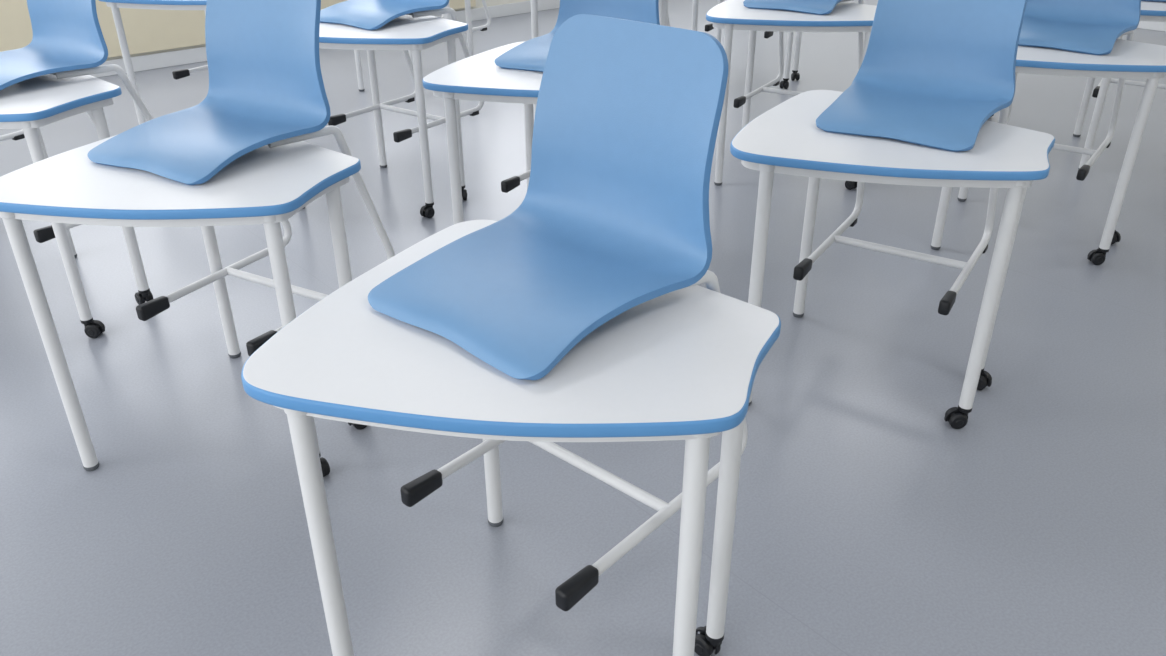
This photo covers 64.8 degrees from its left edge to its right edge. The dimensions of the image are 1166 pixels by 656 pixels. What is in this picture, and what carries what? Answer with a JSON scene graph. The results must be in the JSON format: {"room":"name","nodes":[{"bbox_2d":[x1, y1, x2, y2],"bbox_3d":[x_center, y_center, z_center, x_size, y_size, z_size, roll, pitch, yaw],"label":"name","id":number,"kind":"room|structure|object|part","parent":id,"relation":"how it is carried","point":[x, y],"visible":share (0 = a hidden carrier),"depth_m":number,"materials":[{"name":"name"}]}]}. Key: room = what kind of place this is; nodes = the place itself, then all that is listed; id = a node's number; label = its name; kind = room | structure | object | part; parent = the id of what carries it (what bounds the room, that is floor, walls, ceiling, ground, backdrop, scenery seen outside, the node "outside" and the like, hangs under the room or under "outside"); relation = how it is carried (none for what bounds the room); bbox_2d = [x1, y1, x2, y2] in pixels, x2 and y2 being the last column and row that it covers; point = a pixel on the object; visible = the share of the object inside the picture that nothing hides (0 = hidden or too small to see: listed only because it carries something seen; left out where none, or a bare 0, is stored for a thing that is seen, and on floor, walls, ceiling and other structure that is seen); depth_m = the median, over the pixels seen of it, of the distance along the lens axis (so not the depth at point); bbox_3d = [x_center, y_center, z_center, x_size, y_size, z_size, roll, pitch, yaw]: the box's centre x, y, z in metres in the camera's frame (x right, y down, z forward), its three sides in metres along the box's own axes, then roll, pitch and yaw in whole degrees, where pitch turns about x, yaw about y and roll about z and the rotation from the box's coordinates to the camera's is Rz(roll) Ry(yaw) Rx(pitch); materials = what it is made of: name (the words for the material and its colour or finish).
{"room":"classroom","nodes":[
{"label":"classroom","id":0,"kind":"room"},
{"bbox_2d":[107,0,529,59],"bbox_3d":[-3.288,-3.109,5.553,14.100,3.100,0.200,-23,36,-35],"label":"wall","id":1,"kind":"structure","parent":0,"point":[479,4],"depth_m":7.88,"materials":[{"name":"white paint"}]},
{"bbox_2d":[0,0,32,51],"bbox_3d":[-3.907,-1.817,5.467,1.450,0.680,0.041,-23,36,-35],"label":"wall panel","id":2,"kind":"object","parent":1,"relation":"attached to","point":[16,32],"depth_m":5.74,"materials":[{"name":"beige paint"}]},
{"bbox_2d":[96,0,205,57],"bbox_3d":[-2.693,-2.321,6.379,1.450,0.680,0.039,-23,36,-35],"label":"wall panel","id":3,"kind":"object","parent":1,"relation":"attached to","point":[146,30],"visible":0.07,"depth_m":6.27,"materials":[{"name":"beige paint"}]},
{"bbox_2d":[91,0,559,77],"bbox_3d":[-3.210,-1.752,6.198,13.700,0.100,0.018,-23,36,-35],"label":"baseboard","id":4,"kind":"structure","parent":1,"relation":"attached to","point":[192,55],"depth_m":6.53,"materials":[{"name":"white"}]},
{"bbox_2d":[321,0,475,9],"bbox_3d":[-1.478,-2.824,7.291,1.450,0.680,0.040,-23,36,-35],"label":"wall panel","id":5,"kind":"object","parent":1,"relation":"attached to","point":[454,4],"visible":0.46,"depth_m":7.69,"materials":[{"name":"beige paint"}]},
{"bbox_2d":[0,0,1165,655],"bbox_3d":[0.064,0.148,2.890,13.700,0.100,10.070,-23,36,-35],"label":"floor","id":6,"kind":"structure","parent":0,"point":[867,523],"depth_m":2.45,"materials":[{"name":"grey"}]},
{"bbox_2d":[0,74,153,337],"bbox_3d":[-1.855,-0.428,3.076,0.760,0.750,0.714,12,31,21],"label":"table","id":7,"kind":"object","parent":6,"relation":"on","point":[29,105],"visible":0.83,"depth_m":2.87,"materials":[{"name":"white laminate"}]},
{"bbox_3d":[-1.990,-0.599,3.403,0.041,0.715,0.041,12,31,21],"label":"leg","id":8,"kind":"part","parent":7,"relation":"part of","materials":[{"name":"white metal"}]},
{"bbox_3d":[-1.621,-0.322,2.839,0.041,0.665,0.041,12,31,21],"label":"leg","id":9,"kind":"part","parent":7,"relation":"part of","materials":[{"name":"white metal"}]},
{"bbox_2d":[0,0,153,242],"bbox_3d":[-1.795,-0.823,3.063,0.446,0.885,0.614,17,33,29],"label":"chair","id":10,"kind":"object","parent":7,"relation":"on","point":[68,40],"visible":0.8,"depth_m":3.06,"materials":[{"name":"blue plastic"}]},
{"bbox_3d":[-1.769,-0.676,3.186,0.439,0.480,0.524,17,33,29],"label":"sled frame","id":11,"kind":"part","parent":10,"relation":"part of","materials":[{"name":"white metal"}]},
{"bbox_3d":[-1.526,-0.427,3.030,0.041,0.665,0.041,12,31,21],"label":"leg","id":12,"kind":"part","parent":7,"relation":"part of","materials":[{"name":"white metal"}]},
{"bbox_2d":[99,0,206,124],"bbox_3d":[-1.931,-1.376,4.816,0.760,0.750,0.714,12,31,22],"label":"table","id":13,"kind":"object","parent":6,"relation":"on","point":[115,5],"visible":0.2,"depth_m":4.47,"materials":[{"name":"white metal"}]},
{"bbox_3d":[-2.291,-1.282,4.659,0.041,0.715,0.041,12,31,22],"label":"leg","id":14,"kind":"part","parent":13,"relation":"part of","materials":[{"name":"white metal"}]},
{"bbox_2d":[172,65,207,79],"bbox_3d":[-1.866,-1.769,4.799,0.446,0.885,0.614,17,33,29],"label":"chair","id":15,"kind":"object","parent":13,"relation":"on","point":[178,74],"visible":0.12,"depth_m":4.95,"materials":[{"name":"blue plastic"}]},
{"bbox_3d":[-1.841,-1.622,4.922,0.439,0.480,0.524,17,33,29],"label":"sled frame","id":16,"kind":"part","parent":15,"relation":"part of","materials":[{"name":"white metal"}]},
{"bbox_2d":[0,135,367,476],"bbox_3d":[-0.942,-0.069,2.410,0.760,0.750,0.714,10,30,18],"label":"table","id":17,"kind":"object","parent":6,"relation":"on","point":[267,186],"visible":0.62,"depth_m":2.11,"materials":[{"name":"white laminate"}]},
{"bbox_3d":[-1.284,0.040,2.224,0.041,0.715,0.041,10,30,18],"label":"leg","id":18,"kind":"part","parent":17,"relation":"part of","materials":[{"name":"white metal"}]},
{"bbox_3d":[-1.101,-0.236,2.728,0.041,0.715,0.041,10,30,18],"label":"leg","id":19,"kind":"part","parent":17,"relation":"part of","materials":[{"name":"white metal"}]},
{"bbox_2d":[87,0,394,355],"bbox_3d":[-0.895,-0.470,2.406,0.446,0.885,0.614,15,32,25],"label":"chair","id":20,"kind":"object","parent":17,"relation":"on","point":[266,85],"visible":0.91,"depth_m":2.38,"materials":[{"name":"blue plastic"}]},
{"bbox_3d":[-0.873,-0.324,2.531,0.439,0.480,0.524,15,32,25],"label":"sled frame","id":21,"kind":"part","parent":20,"relation":"part of","materials":[{"name":"white metal"}]},
{"bbox_3d":[-0.691,0.029,2.187,0.041,0.665,0.041,10,30,18],"label":"leg","id":22,"kind":"part","parent":17,"relation":"part of","materials":[{"name":"white metal"}]},
{"bbox_3d":[-0.610,-0.079,2.384,0.041,0.665,0.041,10,30,18],"label":"leg","id":23,"kind":"part","parent":17,"relation":"part of","materials":[{"name":"white metal"}]},
{"bbox_2d":[303,15,467,218],"bbox_3d":[-0.871,-0.940,4.007,0.760,0.750,0.714,14,32,24],"label":"table","id":24,"kind":"object","parent":6,"relation":"on","point":[405,32],"visible":0.61,"depth_m":3.74,"materials":[{"name":"white laminate"}]},
{"bbox_3d":[-0.982,-1.115,4.340,0.041,0.715,0.041,14,32,24],"label":"leg","id":25,"kind":"part","parent":24,"relation":"part of","materials":[{"name":"white metal"}]},
{"bbox_2d":[320,0,483,142],"bbox_3d":[-0.815,-1.338,3.998,0.446,0.885,0.614,19,34,31],"label":"chair","id":26,"kind":"object","parent":24,"relation":"on","point":[363,14],"visible":0.9,"depth_m":3.95,"materials":[{"name":"blue plastic"}]},
{"bbox_3d":[-0.655,-0.827,3.757,0.041,0.665,0.041,14,32,24],"label":"leg","id":27,"kind":"part","parent":24,"relation":"part of","materials":[{"name":"white metal"}]},
{"bbox_3d":[-0.545,-0.928,3.942,0.041,0.665,0.041,14,32,24],"label":"leg","id":28,"kind":"part","parent":24,"relation":"part of","materials":[{"name":"white metal"}]},
{"bbox_2d":[354,0,473,91],"bbox_3d":[-1.044,-1.921,5.809,0.760,0.750,0.714,12,31,22],"label":"table","id":29,"kind":"object","parent":6,"relation":"on","point":[467,2],"visible":0.16,"depth_m":5.75,"materials":[{"name":"white metal"}]},
{"bbox_3d":[-1.404,-1.827,5.651,0.041,0.715,0.041,12,31,22],"label":"leg","id":30,"kind":"part","parent":29,"relation":"part of","materials":[{"name":"white metal"}]},
{"bbox_3d":[-0.816,-1.813,5.567,0.041,0.665,0.041,12,31,22],"label":"leg","id":31,"kind":"part","parent":29,"relation":"part of","materials":[{"name":"white metal"}]},
{"bbox_2d":[441,0,490,33],"bbox_3d":[-0.964,-2.310,5.782,0.446,0.885,0.614,20,34,32],"label":"chair","id":32,"kind":"object","parent":29,"relation":"on","point":[484,27],"visible":0.3,"depth_m":6.02,"materials":[{"name":"blue plastic"}]},
{"bbox_3d":[-0.715,-1.917,5.756,0.041,0.665,0.041,12,31,22],"label":"leg","id":33,"kind":"part","parent":29,"relation":"part of","materials":[{"name":"white metal"}]},
{"bbox_2d":[422,42,542,223],"bbox_3d":[-0.073,-0.549,3.281,0.760,0.750,0.714,12,31,21],"label":"table","id":34,"kind":"object","parent":6,"relation":"on","point":[477,77],"visible":0.19,"depth_m":3.00,"materials":[{"name":"white laminate"}]},
{"bbox_3d":[-0.428,-0.450,3.115,0.041,0.715,0.041,12,31,21],"label":"leg","id":35,"kind":"part","parent":34,"relation":"part of","materials":[{"name":"white metal"}]},
{"bbox_3d":[-0.208,-0.720,3.608,0.041,0.715,0.041,12,31,21],"label":"leg","id":36,"kind":"part","parent":34,"relation":"part of","materials":[{"name":"white metal"}]},
{"bbox_2d":[495,0,659,192],"bbox_3d":[0.025,-0.937,3.255,0.446,0.885,0.614,17,33,28],"label":"chair","id":37,"kind":"object","parent":34,"relation":"on","point":[530,55],"visible":0.28,"depth_m":3.23,"materials":[{"name":"blue plastic"}]},
{"bbox_3d":[0.050,-0.790,3.378,0.439,0.480,0.524,17,33,28],"label":"sled frame","id":38,"kind":"part","parent":37,"relation":"part of","materials":[{"name":"white metal"}]},
{"bbox_2d":[241,219,780,655],"bbox_3d":[-0.070,0.312,1.702,0.760,0.750,0.714,11,31,20],"label":"table","id":39,"kind":"object","parent":6,"relation":"on","point":[681,364],"visible":0.86,"depth_m":1.39,"materials":[{"name":"white laminate"}]},
{"bbox_3d":[-0.423,0.414,1.531,0.041,0.715,0.041,11,31,20],"label":"leg","id":40,"kind":"part","parent":39,"relation":"part of","materials":[{"name":"white metal"}]},
{"bbox_3d":[-0.211,0.142,2.026,0.041,0.715,0.041,11,31,20],"label":"leg","id":41,"kind":"part","parent":39,"relation":"part of","materials":[{"name":"white metal"}]},
{"bbox_2d":[368,14,747,610],"bbox_3d":[-0.022,-0.065,1.656,0.446,0.885,0.614,23,36,36],"label":"chair","id":42,"kind":"object","parent":39,"relation":"on","point":[612,218],"visible":0.92,"depth_m":1.59,"materials":[{"name":"blue plastic"}]},
{"bbox_3d":[0.009,0.083,1.776,0.439,0.480,0.524,23,36,36],"label":"sled frame","id":43,"kind":"part","parent":42,"relation":"part of","materials":[{"name":"white metal"}]},
{"bbox_3d":[0.167,0.416,1.468,0.041,0.665,0.041,11,31,20],"label":"leg","id":44,"kind":"part","parent":39,"relation":"part of","materials":[{"name":"white metal"}]},
{"bbox_3d":[0.260,0.311,1.660,0.041,0.665,0.041,11,31,20],"label":"leg","id":45,"kind":"part","parent":39,"relation":"part of","materials":[{"name":"white metal"}]},
{"bbox_2d":[531,0,667,118],"bbox_3d":[0.109,-1.521,5.062,0.760,0.750,0.714,12,31,22],"label":"table","id":46,"kind":"object","parent":6,"relation":"on","point":[534,3],"visible":0.02,"depth_m":4.82,"materials":[{"name":"white metal"}]},
{"bbox_3d":[-0.252,-1.426,4.904,0.041,0.715,0.041,12,31,22],"label":"leg","id":47,"kind":"part","parent":46,"relation":"part of","materials":[{"name":"white metal"}]},
{"bbox_3d":[0.437,-1.516,5.009,0.041,0.665,0.041,12,31,22],"label":"leg","id":48,"kind":"part","parent":46,"relation":"part of","materials":[{"name":"white metal"}]},
{"bbox_2d":[691,0,801,88],"bbox_3d":[1.056,-1.980,5.896,0.760,0.750,0.714,12,31,22],"label":"table","id":49,"kind":"object","parent":6,"relation":"on","point":[784,84],"visible":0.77,"depth_m":5.79,"materials":[{"name":"white metal"}]},
{"bbox_3d":[0.696,-1.886,5.738,0.041,0.715,0.041,12,31,22],"label":"leg","id":50,"kind":"part","parent":49,"relation":"part of","materials":[{"name":"white metal"}]},
{"bbox_3d":[0.930,-2.153,6.226,0.041,0.715,0.041,12,31,22],"label":"leg","id":51,"kind":"part","parent":49,"relation":"part of","materials":[{"name":"white metal"}]},
{"bbox_2d":[705,23,775,37],"bbox_3d":[1.121,-2.373,5.879,0.446,0.885,0.614,17,33,29],"label":"chair","id":52,"kind":"object","parent":49,"relation":"on","point":[708,27],"visible":0.24,"depth_m":5.85,"materials":[{"name":"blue plastic"}]},
{"bbox_3d":[1.283,-1.872,5.655,0.041,0.665,0.041,12,31,22],"label":"leg","id":53,"kind":"part","parent":49,"relation":"part of","materials":[{"name":"white metal"}]},
{"bbox_3d":[1.385,-1.975,5.843,0.041,0.665,0.041,12,31,22],"label":"leg","id":54,"kind":"part","parent":49,"relation":"part of","materials":[{"name":"white metal"}]},
{"bbox_2d":[706,0,876,189],"bbox_3d":[0.977,-1.095,4.273,0.760,0.750,0.714,11,31,19],"label":"table","id":55,"kind":"object","parent":6,"relation":"on","point":[729,15],"visible":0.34,"depth_m":3.96,"materials":[{"name":"white laminate"}]},
{"bbox_3d":[0.627,-0.992,4.099,0.041,0.715,0.041,11,31,19],"label":"leg","id":56,"kind":"part","parent":55,"relation":"part of","materials":[{"name":"white metal"}]},
{"bbox_3d":[0.832,-1.264,4.597,0.041,0.715,0.041,11,31,19],"label":"leg","id":57,"kind":"part","parent":55,"relation":"part of","materials":[{"name":"white metal"}]},
{"bbox_2d":[733,0,862,107],"bbox_3d":[1.040,-1.487,4.254,0.446,0.885,0.614,17,33,28],"label":"chair","id":58,"kind":"object","parent":55,"relation":"on","point":[818,7],"visible":0.81,"depth_m":4.09,"materials":[{"name":"blue plastic"}]},
{"bbox_3d":[1.218,-0.992,4.042,0.041,0.665,0.041,11,31,19],"label":"leg","id":59,"kind":"part","parent":55,"relation":"part of","materials":[{"name":"white metal"}]},
{"bbox_2d":[730,90,1054,428],"bbox_3d":[0.836,-0.191,2.616,0.760,0.750,0.714,14,32,25],"label":"table","id":60,"kind":"object","parent":6,"relation":"on","point":[786,138],"visible":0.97,"depth_m":2.32,"materials":[{"name":"white laminate"}]},
{"bbox_3d":[0.466,-0.106,2.476,0.041,0.715,0.041,14,32,25],"label":"leg","id":61,"kind":"part","parent":60,"relation":"part of","materials":[{"name":"white metal"}]},
{"bbox_3d":[0.730,-0.367,2.951,0.041,0.715,0.041,14,32,25],"label":"leg","id":62,"kind":"part","parent":60,"relation":"part of","materials":[{"name":"white metal"}]},
{"bbox_2d":[793,0,1026,314],"bbox_3d":[0.945,-0.582,2.594,0.446,0.885,0.614,17,33,28],"label":"chair","id":63,"kind":"object","parent":60,"relation":"on","point":[931,73],"visible":0.98,"depth_m":2.57,"materials":[{"name":"blue plastic"}]},
{"bbox_3d":[0.970,-0.435,2.718,0.439,0.480,0.524,17,33,28],"label":"sled frame","id":64,"kind":"part","parent":63,"relation":"part of","materials":[{"name":"white metal"}]},
{"bbox_3d":[1.048,-0.077,2.364,0.041,0.665,0.041,14,32,25],"label":"leg","id":65,"kind":"part","parent":60,"relation":"part of","materials":[{"name":"white metal"}]},
{"bbox_3d":[1.161,-0.177,2.548,0.041,0.665,0.041,14,32,25],"label":"leg","id":66,"kind":"part","parent":60,"relation":"part of","materials":[{"name":"white metal"}]},
{"bbox_2d":[931,39,1165,264],"bbox_3d":[1.764,-0.712,3.564,0.760,0.750,0.714,16,33,27],"label":"table","id":67,"kind":"object","parent":6,"relation":"on","point":[1127,59],"visible":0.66,"depth_m":3.23,"materials":[{"name":"white laminate"}]},
{"bbox_3d":[1.385,-0.637,3.441,0.041,0.715,0.041,16,33,27],"label":"leg","id":68,"kind":"part","parent":67,"relation":"part of","materials":[{"name":"white metal"}]},
{"bbox_3d":[1.679,-0.891,3.903,0.041,0.715,0.041,16,33,27],"label":"leg","id":69,"kind":"part","parent":67,"relation":"part of","materials":[{"name":"white metal"}]},
{"bbox_2d":[1007,0,1140,180],"bbox_3d":[1.855,-1.103,3.541,0.446,0.885,0.614,19,34,32],"label":"chair","id":70,"kind":"object","parent":67,"relation":"on","point":[1093,27],"visible":0.73,"depth_m":3.50,"materials":[{"name":"blue plastic"}]},
{"bbox_3d":[1.960,-0.592,3.301,0.041,0.665,0.041,16,33,27],"label":"leg","id":71,"kind":"part","parent":67,"relation":"part of","materials":[{"name":"white metal"}]},
{"bbox_2d":[1073,1,1165,169],"bbox_3d":[2.760,-1.175,4.404,0.760,0.750,0.714,12,31,22],"label":"table","id":72,"kind":"object","parent":6,"relation":"on","point":[1152,11],"visible":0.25,"depth_m":4.28,"materials":[{"name":"white metal"}]},
{"bbox_3d":[2.635,-1.348,4.734,0.041,0.715,0.041,12,31,22],"label":"leg","id":73,"kind":"part","parent":72,"relation":"part of","materials":[{"name":"white metal"}]},
{"bbox_3d":[2.400,-1.081,4.246,0.041,0.715,0.041,12,31,22],"label":"leg","id":74,"kind":"part","parent":72,"relation":"part of","materials":[{"name":"white metal"}]},
{"bbox_2d":[1092,0,1165,97],"bbox_3d":[2.825,-1.569,4.386,0.446,0.885,0.614,17,33,29],"label":"chair","id":75,"kind":"object","parent":72,"relation":"on","point":[1127,82],"visible":0.32,"depth_m":4.59,"materials":[{"name":"blue plastic"}]},
{"bbox_3d":[2.850,-1.422,4.509,0.439,0.480,0.524,17,33,29],"label":"sled frame","id":76,"kind":"part","parent":75,"relation":"part of","materials":[{"name":"white metal"}]},
{"bbox_3d":[-2.796,-0.757,3.689,0.760,0.750,0.714,11,31,20],"label":"table","id":77,"kind":"object","parent":6,"relation":"on","visible":0},
{"bbox_2d":[0,129,24,141],"bbox_3d":[-2.740,-1.151,3.674,0.446,0.885,0.614,15,32,26],"label":"chair","id":78,"kind":"object","parent":77,"relation":"on","point":[17,135],"visible":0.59,"depth_m":3.94,"materials":[{"name":"blue plastic"}]},
{"bbox_3d":[5.330,-3.445,6.088,0.200,3.100,10.070,-23,36,-35],"label":"wall","id":79,"kind":"structure","parent":0,"visible":0},
{"bbox_2d":[1137,21,1165,31],"bbox_3d":[5.261,-2.090,6.737,0.018,0.100,10.050,-23,36,-35],"label":"baseboard","id":80,"kind":"structure","parent":79,"relation":"attached to","point":[1157,26],"depth_m":7.41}
]}

